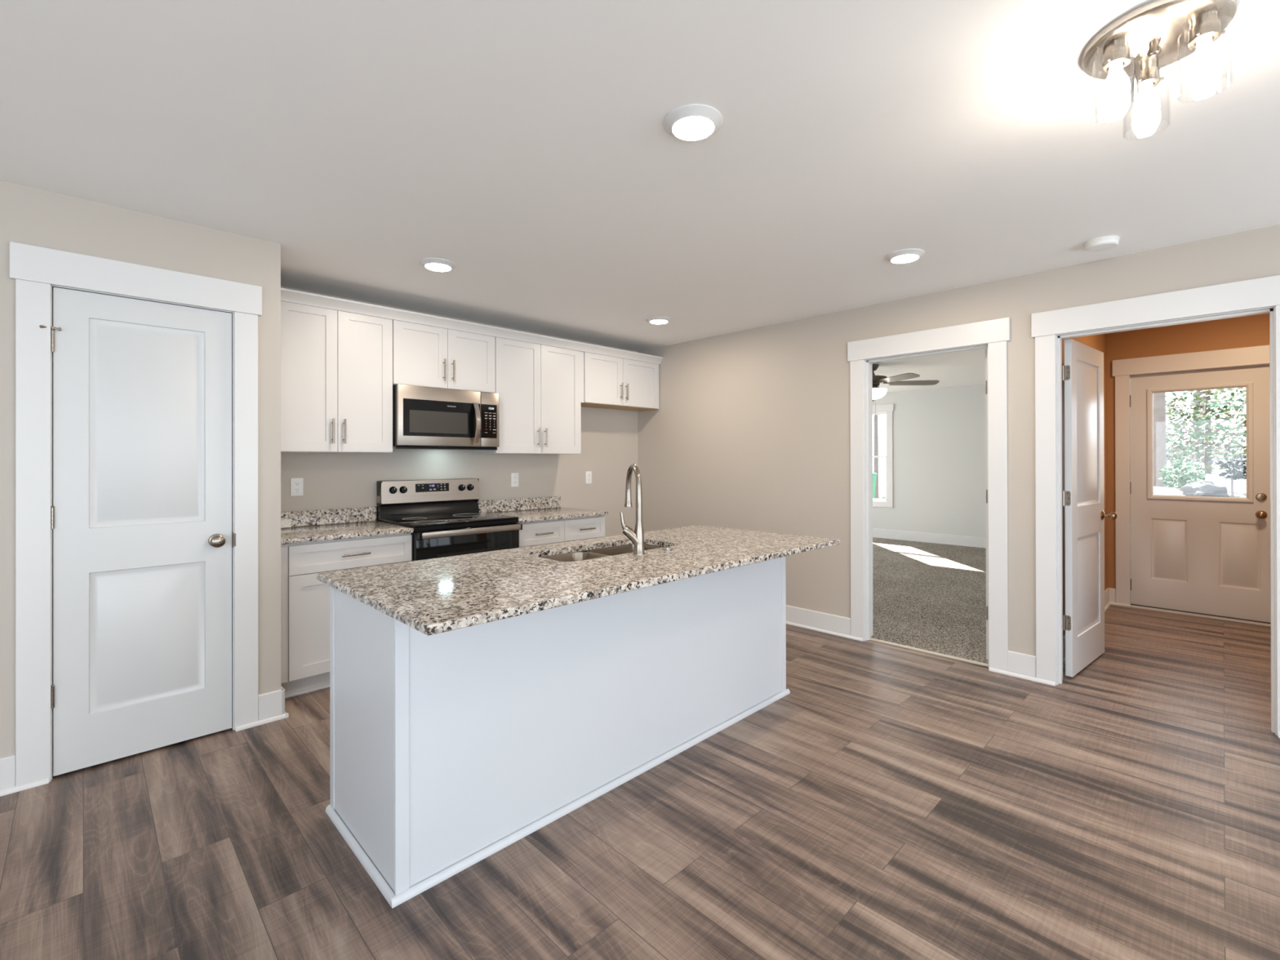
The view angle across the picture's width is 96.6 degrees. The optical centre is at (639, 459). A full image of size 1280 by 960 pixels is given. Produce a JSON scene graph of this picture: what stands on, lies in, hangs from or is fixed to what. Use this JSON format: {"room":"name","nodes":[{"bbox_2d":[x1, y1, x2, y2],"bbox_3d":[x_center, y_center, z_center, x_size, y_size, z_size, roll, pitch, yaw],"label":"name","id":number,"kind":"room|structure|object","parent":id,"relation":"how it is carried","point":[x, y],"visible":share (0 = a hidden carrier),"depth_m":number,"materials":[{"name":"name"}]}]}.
{"room":"kitchen","nodes":[
{"label":"kitchen","id":0,"kind":"room"},
{"bbox_2d":[0,180,280,757],"bbox_3d":[-3.611,0.111,1.785,4.129,2.438,0.808,0,0,-44],"label":"wall","id":1,"kind":"structure","parent":0,"point":[28,215],"depth_m":2.55,"materials":[{"name":"beige paint"}]},
{"bbox_2d":[9,241,262,786],"bbox_3d":[-2.251,0.230,2.613,0.853,2.197,0.137,0,0,-44],"label":"trim","id":2,"kind":"structure","parent":1,"relation":"attached to","point":[36,270],"depth_m":2.35,"materials":[{"name":"white wood"}]},
{"bbox_2d":[39,287,235,776],"bbox_3d":[-2.219,0.300,2.562,0.662,2.032,0.096,0,0,-44],"label":"door","id":3,"kind":"structure","parent":1,"relation":"in","point":[141,509],"depth_m":2.55,"materials":[{"name":"white wood"}]},
{"bbox_2d":[0,685,288,796],"bbox_3d":[-3.384,1.258,1.573,4.156,0.143,0.254,0,0,-44],"label":"baseboard","id":4,"kind":"structure","parent":1,"relation":"attached to","point":[272,704],"depth_m":2.83,"materials":[{"name":"white wood"}]},
{"bbox_2d":[280,506,376,526],"bbox_3d":[-2.139,0.385,3.772,0.753,0.100,0.020,0,0,-44],"label":"backsplash","id":5,"kind":"structure","parent":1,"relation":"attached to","point":[331,516],"depth_m":3.82,"materials":[{"name":"stone"}]},
{"bbox_2d":[280,285,637,537],"bbox_3d":[-2.696,0.112,3.328,7.595,2.438,0.120,0,0,-44],"label":"wall","id":6,"kind":"structure","parent":0,"point":[609,437],"depth_m":4.75,"materials":[{"name":"beige paint"}]},
{"bbox_2d":[290,477,303,496],"bbox_3d":[-2.226,0.179,3.698,0.073,0.118,0.008,0,0,-44],"label":"wall outlet","id":7,"kind":"object","parent":6,"relation":"attached to","point":[296,483],"visible":1,"depth_m":3.69,"materials":[{"name":"white plastic"}]},
{"bbox_2d":[293,481,300,486],"bbox_3d":[-2.224,0.160,3.696,0.033,0.029,0.002,0,0,-44],"label":"receptacle","id":8,"kind":"object","parent":7,"relation":"attached to","point":[295,483],"depth_m":3.70,"materials":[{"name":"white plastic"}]},
{"bbox_2d":[293,487,300,492],"bbox_3d":[-2.224,0.199,3.696,0.033,0.029,0.002,0,0,-44],"label":"receptacle","id":9,"kind":"object","parent":7,"relation":"attached to","point":[295,489],"depth_m":3.69,"materials":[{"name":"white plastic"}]},
{"bbox_2d":[280,301,392,453],"bbox_3d":[-2.024,-0.503,3.656,0.756,0.918,0.351,0,0,-44],"label":"upper cabinet","id":10,"kind":"object","parent":6,"relation":"attached to","point":[336,366],"visible":0.94,"depth_m":3.57,"materials":[{"name":"white wood"}]},
{"bbox_2d":[392,320,495,392],"bbox_3d":[-1.478,-0.733,4.191,0.770,0.458,0.351,0,0,-44],"label":"upper cabinet","id":11,"kind":"object","parent":6,"relation":"attached to","point":[424,355],"visible":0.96,"depth_m":4.06,"materials":[{"name":"white wood"}]},
{"bbox_2d":[392,384,498,449],"bbox_3d":[-1.445,-0.285,4.156,0.758,0.429,0.443,0,0,-44],"label":"microwave","id":12,"kind":"object","parent":11,"relation":"attached to","point":[424,417],"visible":1,"depth_m":4.00,"materials":[{"name":"silver metal"}]},
{"bbox_2d":[511,472,518,486],"bbox_3d":[-1.062,0.174,4.835,0.073,0.118,0.008,0,0,-44],"label":"wall outlet","id":13,"kind":"object","parent":6,"relation":"attached to","point":[514,476],"visible":1,"depth_m":4.83,"materials":[{"name":"white plastic"}]},
{"bbox_2d":[477,496,560,512],"bbox_3d":[-1.023,0.384,4.863,0.839,0.100,0.020,0,0,-44],"label":"backsplash","id":14,"kind":"structure","parent":6,"relation":"attached to","point":[522,504],"depth_m":4.84,"materials":[{"name":"stone"}]},
{"bbox_2d":[475,337,581,454],"bbox_3d":[-0.905,-0.503,4.750,0.830,0.918,0.351,0,0,-44],"label":"upper cabinet","id":15,"kind":"object","parent":6,"relation":"attached to","point":[538,387],"visible":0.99,"depth_m":4.62,"materials":[{"name":"white wood"}]},
{"bbox_2d":[585,471,591,484],"bbox_3d":[-0.486,0.173,5.398,0.073,0.118,0.008,0,0,-44],"label":"wall outlet","id":16,"kind":"object","parent":6,"relation":"attached to","point":[588,473],"visible":1,"depth_m":5.39,"materials":[{"name":"white plastic"}]},
{"bbox_2d":[580,351,658,411],"bbox_3d":[-0.254,-0.728,5.387,0.988,0.469,0.351,0,0,-44],"label":"upper cabinet","id":17,"kind":"object","parent":6,"relation":"attached to","point":[607,382],"visible":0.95,"depth_m":5.26,"materials":[{"name":"white wood"}]},
{"bbox_2d":[280,287,662,364],"bbox_3d":[-0.992,-0.970,4.454,3.347,0.066,0.066,0,0,-44],"label":"trim","id":18,"kind":"structure","parent":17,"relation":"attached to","point":[286,295],"depth_m":4.06,"materials":[{"name":"white wood"}]},
{"bbox_2d":[0,0,1279,392],"bbox_3d":[1.202,-1.175,3.205,13.200,0.120,9.700,0,0,-44],"label":"ceiling","id":19,"kind":"structure","parent":0,"point":[525,146],"depth_m":2.03,"materials":[{"name":"paint"}]},
{"bbox_2d":[419,257,456,271],"bbox_3d":[-1.146,-1.097,3.233,0.195,0.025,0.195,0,0,-44],"label":"recessed light","id":20,"kind":"object","parent":19,"relation":"in","point":[439,264],"visible":1,"depth_m":3.19,"materials":[{"name":"white plastic"}]},
{"bbox_2d":[646,315,671,324],"bbox_3d":[0.149,-1.098,4.515,0.195,0.025,0.195,0,0,-44],"label":"recessed light","id":21,"kind":"object","parent":19,"relation":"in","point":[656,319],"visible":1,"depth_m":4.46,"materials":[{"name":"white plastic"}]},
{"bbox_2d":[663,103,723,141],"bbox_3d":[0.176,-1.103,1.884,0.195,0.025,0.195,0,0,-44],"label":"recessed light","id":22,"kind":"object","parent":19,"relation":"in","point":[695,122],"visible":1,"depth_m":1.85,"materials":[{"name":"white plastic"}]},
{"bbox_2d":[885,248,924,263],"bbox_3d":[1.445,-1.103,3.111,0.195,0.025,0.195,0,0,-44],"label":"recessed light","id":23,"kind":"object","parent":19,"relation":"in","point":[904,255],"visible":1,"depth_m":3.07,"materials":[{"name":"white plastic"}]},
{"bbox_2d":[872,364,939,417],"bbox_3d":[2.705,-0.803,6.740,1.421,0.618,1.388,0,0,-44],"label":"ceiling fan","id":24,"kind":"object","parent":19,"relation":"hanging from","point":[877,392],"visible":0.68,"depth_m":6.61,"materials":[{"name":"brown metal"}]},
{"bbox_2d":[1084,235,1119,252],"bbox_3d":[2.362,-1.099,2.916,0.142,0.038,0.142,0,0,-44],"label":"smoke detector","id":25,"kind":"object","parent":19,"relation":"attached to","point":[1106,242],"visible":1,"depth_m":2.88,"materials":[{"name":"white plastic"}]},
{"bbox_2d":[1081,0,1236,137],"bbox_3d":[1.350,-1.016,1.496,0.300,0.204,0.300,0,0,-44],"label":"flush ceiling light","id":26,"kind":"object","parent":19,"relation":"attached to","point":[1154,35],"visible":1,"depth_m":1.47,"materials":[{"name":"silver metal"}]},
{"bbox_2d":[1101,38,1134,74],"bbox_3d":[1.253,-1.063,1.495,0.066,0.058,0.066,0,0,-44],"label":"socket","id":27,"kind":"object","parent":26,"relation":"attached to","point":[1115,52],"depth_m":1.48,"materials":[{"name":"silver metal"}]},
{"bbox_2d":[1132,60,1164,93],"bbox_3d":[1.403,-1.063,1.575,0.066,0.058,0.066,0,0,-44],"label":"socket","id":28,"kind":"object","parent":26,"relation":"attached to","point":[1149,77],"depth_m":1.56,"materials":[{"name":"silver metal"}]},
{"bbox_2d":[1187,10,1225,49],"bbox_3d":[1.397,-1.064,1.405,0.066,0.058,0.066,0,0,-44],"label":"socket","id":29,"kind":"object","parent":26,"relation":"attached to","point":[1204,27],"depth_m":1.40,"materials":[{"name":"silver metal"}]},
{"bbox_2d":[0,604,1279,959],"bbox_3d":[0.885,1.381,1.506,10.370,0.120,7.725,0,0,-44],"label":"floor","id":30,"kind":"structure","parent":0,"point":[897,803],"depth_m":1.99,"materials":[{"name":"wood"}]},
{"bbox_2d":[280,533,411,697],"bbox_3d":[-1.912,0.896,3.542,0.754,0.866,0.664,0,0,-44],"label":"base cabinet","id":31,"kind":"object","parent":30,"relation":"on","point":[304,599],"visible":0.41,"depth_m":3.21,"materials":[{"name":"white wood"}]},
{"bbox_2d":[280,520,413,544],"bbox_3d":[-1.918,0.448,3.547,0.753,0.027,0.651,0,0,-44],"label":"countertop","id":32,"kind":"structure","parent":31,"relation":"on","point":[293,535],"depth_m":3.45,"materials":[{"name":"stone"}]},
{"bbox_2d":[280,518,291,528],"bbox_3d":[-2.260,0.408,3.619,0.075,0.054,0.028,0,0,-44],"label":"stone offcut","id":33,"kind":"object","parent":32,"relation":"on","point":[285,523],"visible":0.58,"depth_m":3.61,"materials":[{"name":"beige stone"}]},
{"bbox_2d":[376,478,522,560],"bbox_3d":[-1.349,0.725,4.050,0.757,1.148,0.708,0,0,-44],"label":"range","id":34,"kind":"object","parent":30,"relation":"on","point":[444,516],"visible":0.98,"depth_m":4.02,"materials":[{"name":"black metal"}]},
{"bbox_2d":[380,511,518,527],"bbox_3d":[-1.343,0.421,4.044,0.757,0.012,0.575,0,0,-44],"label":"cooktop","id":35,"kind":"object","parent":34,"relation":"in","point":[426,519],"depth_m":3.98,"materials":[{"name":"black glass"}]},
{"bbox_2d":[325,550,790,908],"bbox_3d":[-0.186,0.891,2.702,2.208,0.868,0.699,0,0,-44],"label":"kitchen island","id":36,"kind":"object","parent":30,"relation":"on","point":[448,749],"visible":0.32,"depth_m":2.05,"materials":[{"name":"white wood"}]},
{"bbox_2d":[316,524,839,635],"bbox_3d":[-0.079,0.443,2.599,2.255,0.026,0.971,0,0,-44],"label":"island countertop","id":37,"kind":"structure","parent":36,"relation":"on","point":[433,596],"depth_m":2.13,"materials":[{"name":"stone"}]},
{"bbox_2d":[539,543,663,561],"bbox_3d":[-0.158,0.559,2.738,0.761,0.202,0.354,0,0,-44],"label":"sink","id":38,"kind":"object","parent":37,"relation":"in","point":[625,548],"visible":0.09,"depth_m":2.82,"materials":[{"name":"metal"}]},
{"bbox_2d":[619,463,644,555],"bbox_3d":[-0.027,0.225,2.667,0.114,0.408,0.232,0,0,5],"label":"faucet","id":39,"kind":"object","parent":37,"relation":"on","point":[636,535],"visible":1,"depth_m":2.57,"materials":[{"name":"silver metal"}]},
{"bbox_2d":[662,546,672,550],"bbox_3d":[0.131,0.425,2.717,0.052,0.009,0.052,0,0,-44],"label":"cover","id":40,"kind":"object","parent":37,"relation":"on","point":[664,548],"visible":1,"depth_m":2.70,"materials":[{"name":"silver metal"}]},
{"bbox_2d":[516,515,604,547],"bbox_3d":[-0.792,0.896,4.637,0.832,0.866,0.664,0,0,-44],"label":"base cabinet","id":41,"kind":"object","parent":30,"relation":"on","point":[558,531],"visible":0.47,"depth_m":4.40,"materials":[{"name":"white wood"}]},
{"bbox_2d":[488,506,608,523],"bbox_3d":[-0.796,0.448,4.643,0.856,0.027,0.651,0,0,-44],"label":"countertop","id":42,"kind":"structure","parent":41,"relation":"on","point":[551,513],"depth_m":4.55,"materials":[{"name":"stone"}]},
{"bbox_2d":[872,383,986,537],"bbox_3d":[4.381,0.108,9.282,0.140,2.438,5.445,0,0,-44],"label":"wall","id":43,"kind":"structure","parent":0,"point":[939,433],"depth_m":8.89,"materials":[{"name":"paint"}]},
{"bbox_2d":[872,404,893,507],"bbox_3d":[3.870,-0.056,9.765,0.131,1.710,0.986,0,0,-44],"label":"window","id":44,"kind":"structure","parent":43,"relation":"in","point":[885,409],"depth_m":9.43,"materials":[{"name":"white wood"}]},
{"bbox_2d":[872,528,986,547],"bbox_3d":[4.324,1.240,9.229,0.016,0.150,5.435,0,0,-44],"label":"baseboard","id":45,"kind":"structure","parent":43,"relation":"attached to","point":[971,541],"depth_m":8.96,"materials":[{"name":"white wood"}]},
{"bbox_2d":[871,537,987,663],"bbox_3d":[2.397,1.371,7.338,5.415,0.112,5.445,0,0,-44],"label":"floor","id":46,"kind":"structure","parent":0,"point":[931,597],"depth_m":5.45,"materials":[{"name":"grey carpet"}]},
{"bbox_2d":[637,224,1279,656],"bbox_3d":[2.643,0.101,3.214,0.117,2.438,7.505,0,0,-44],"label":"wall","id":47,"kind":"structure","parent":0,"point":[749,429],"depth_m":4.41,"materials":[{"name":"beige paint"}]},
{"bbox_2d":[869,637,987,666],"bbox_3d":[1.955,1.316,3.904,0.027,0.013,0.787,0,0,-44],"label":"threshold strip","id":48,"kind":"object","parent":47,"relation":"attached to","point":[870,638],"depth_m":3.87,"materials":[{"name":"brown wood"}]},
{"bbox_2d":[847,317,1010,671],"bbox_3d":[1.955,0.226,3.908,0.148,2.192,1.033,0,0,-44],"label":"trim","id":49,"kind":"structure","parent":47,"relation":"attached to","point":[993,335],"depth_m":3.79,"materials":[{"name":"white wood"}]},
{"bbox_2d":[985,349,987,659],"bbox_3d":[2.539,0.292,3.961,0.776,2.022,0.047,0,0,-44],"label":"door","id":50,"kind":"structure","parent":47,"relation":"in","point":[986,402],"depth_m":3.71,"materials":[{"name":"white wood"}]},
{"bbox_2d":[786,604,1279,737],"bbox_3d":[2.592,1.248,3.161,0.030,0.143,7.505,0,0,-44],"label":"baseboard","id":51,"kind":"structure","parent":47,"relation":"attached to","point":[1021,665],"depth_m":4.27,"materials":[{"name":"white wood"}]},
{"bbox_2d":[1062,338,1117,676],"bbox_3d":[2.872,0.291,3.622,0.728,2.028,0.115,0,0,-38],"label":"door","id":52,"kind":"structure","parent":47,"relation":"in","point":[1082,371],"depth_m":3.58,"materials":[{"name":"white wood"}]},
{"bbox_2d":[1031,275,1279,736],"bbox_3d":[2.784,0.223,3.075,0.170,2.192,1.092,0,0,-44],"label":"trim","id":53,"kind":"structure","parent":47,"relation":"attached to","point":[1261,295],"depth_m":3.24,"materials":[{"name":"white wood"}]},
{"bbox_2d":[1062,333,1107,636],"bbox_3d":[4.410,0.010,5.428,5.505,2.620,0.110,0,0,-44],"label":"wall","id":54,"kind":"structure","parent":0,"point":[1099,342],"depth_m":4.82,"materials":[{"name":"beige paint"}]},
{"bbox_2d":[1062,587,1129,666],"bbox_3d":[3.458,1.249,4.306,2.475,0.143,0.158,0,0,-44],"label":"baseboard","id":55,"kind":"structure","parent":54,"relation":"attached to","point":[1109,593],"depth_m":5.13,"materials":[{"name":"white wood"}]},
{"bbox_2d":[1106,313,1269,588],"bbox_3d":[5.047,0.007,4.543,0.130,2.620,2.045,0,0,-44],"label":"wall","id":56,"kind":"structure","parent":0,"point":[1251,331],"depth_m":4.97,"materials":[{"name":"orange paint"}]},
{"bbox_2d":[1112,345,1271,626],"bbox_3d":[4.758,0.208,4.817,0.159,2.220,1.164,0,0,-44],"label":"trim","id":57,"kind":"structure","parent":56,"relation":"attached to","point":[1122,369],"depth_m":5.10,"materials":[{"name":"white wood"}]},
{"bbox_2d":[1129,364,1271,623],"bbox_3d":[4.736,0.276,4.801,0.123,2.056,0.935,0,0,-44],"label":"door","id":58,"kind":"structure","parent":56,"relation":"in","point":[1201,555],"depth_m":4.80,"materials":[{"name":"white paint"},{"name":"clear glass"},{"name":"brass metal"}]},
{"label":"outside","id":59,"kind":"structure","parent":0,"visible":0},
{"bbox_2d":[878,440,1246,498],"bbox_3d":[13.282,0.352,17.171,29.280,2.280,24.000,0,0,-44],"label":"ground","id":60,"kind":"structure","parent":59,"point":[1239,486],"depth_m":10.77,"materials":[{"name":"white snow"}]},
{"bbox_2d":[872,472,877,498],"bbox_3d":[5.264,0.902,13.501,0.600,1.160,0.520,0,0,-44],"label":"bin","id":61,"kind":"object","parent":60,"relation":"on","point":[874,474],"visible":0.21,"depth_m":13.44,"materials":[{"name":"green plastic"}]},
{"bbox_2d":[873,414,878,498],"bbox_3d":[7.486,-1.087,18.069,2.777,5.346,2.590,0,0,-44],"label":"tree","id":62,"kind":"object","parent":60,"relation":"on","point":[876,419],"visible":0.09,"depth_m":18.03,"materials":[{"name":"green plant"}]},
{"bbox_2d":[1153,392,1167,486],"bbox_3d":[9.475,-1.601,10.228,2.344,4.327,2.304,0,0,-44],"label":"porch post","id":63,"kind":"object","parent":60,"relation":"on","point":[1159,400],"visible":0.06,"depth_m":10.07,"materials":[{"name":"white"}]},
{"bbox_2d":[1164,393,1182,413],"bbox_3d":[17.597,-1.359,23.629,9.000,5.833,6.800,0,0,-44],"label":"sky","id":64,"kind":"structure","parent":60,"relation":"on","point":[1166,395],"depth_m":19.68,"materials":[{"name":"white"}]},
{"bbox_2d":[1158,453,1206,490],"bbox_3d":[8.895,0.231,9.353,0.636,0.655,0.579,0,0,-44],"label":"shrub","id":65,"kind":"object","parent":60,"relation":"on","point":[1182,478],"visible":0.88,"depth_m":9.28,"materials":[{"name":"green plant"}]},
{"bbox_2d":[1191,390,1204,459],"bbox_3d":[15.384,-2.953,15.698,2.996,6.114,2.858,0,0,-44],"label":"tree","id":66,"kind":"object","parent":60,"relation":"on","point":[1197,391],"visible":0.02,"depth_m":15.59,"materials":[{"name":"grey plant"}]},
{"bbox_2d":[1179,480,1229,497],"bbox_3d":[8.783,0.518,8.815,0.494,0.388,0.450,0,0,-1],"label":"rock","id":67,"kind":"object","parent":60,"relation":"on","point":[1201,488],"visible":0.68,"depth_m":8.72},
{"bbox_2d":[1164,387,1246,473],"bbox_3d":[11.582,-0.869,11.794,1.893,2.553,2.026,0,0,-44],"label":"tree","id":68,"kind":"object","parent":60,"relation":"on","point":[1207,432],"visible":0.76,"depth_m":11.58,"materials":[{"name":"green plant"}]},
{"bbox_2d":[1208,455,1246,497],"bbox_3d":[8.815,0.294,8.449,0.353,0.723,0.572,0,0,-44],"label":"sapling","id":69,"kind":"object","parent":60,"relation":"on","point":[1234,474],"visible":0.82,"depth_m":8.43,"materials":[{"name":"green plant"}]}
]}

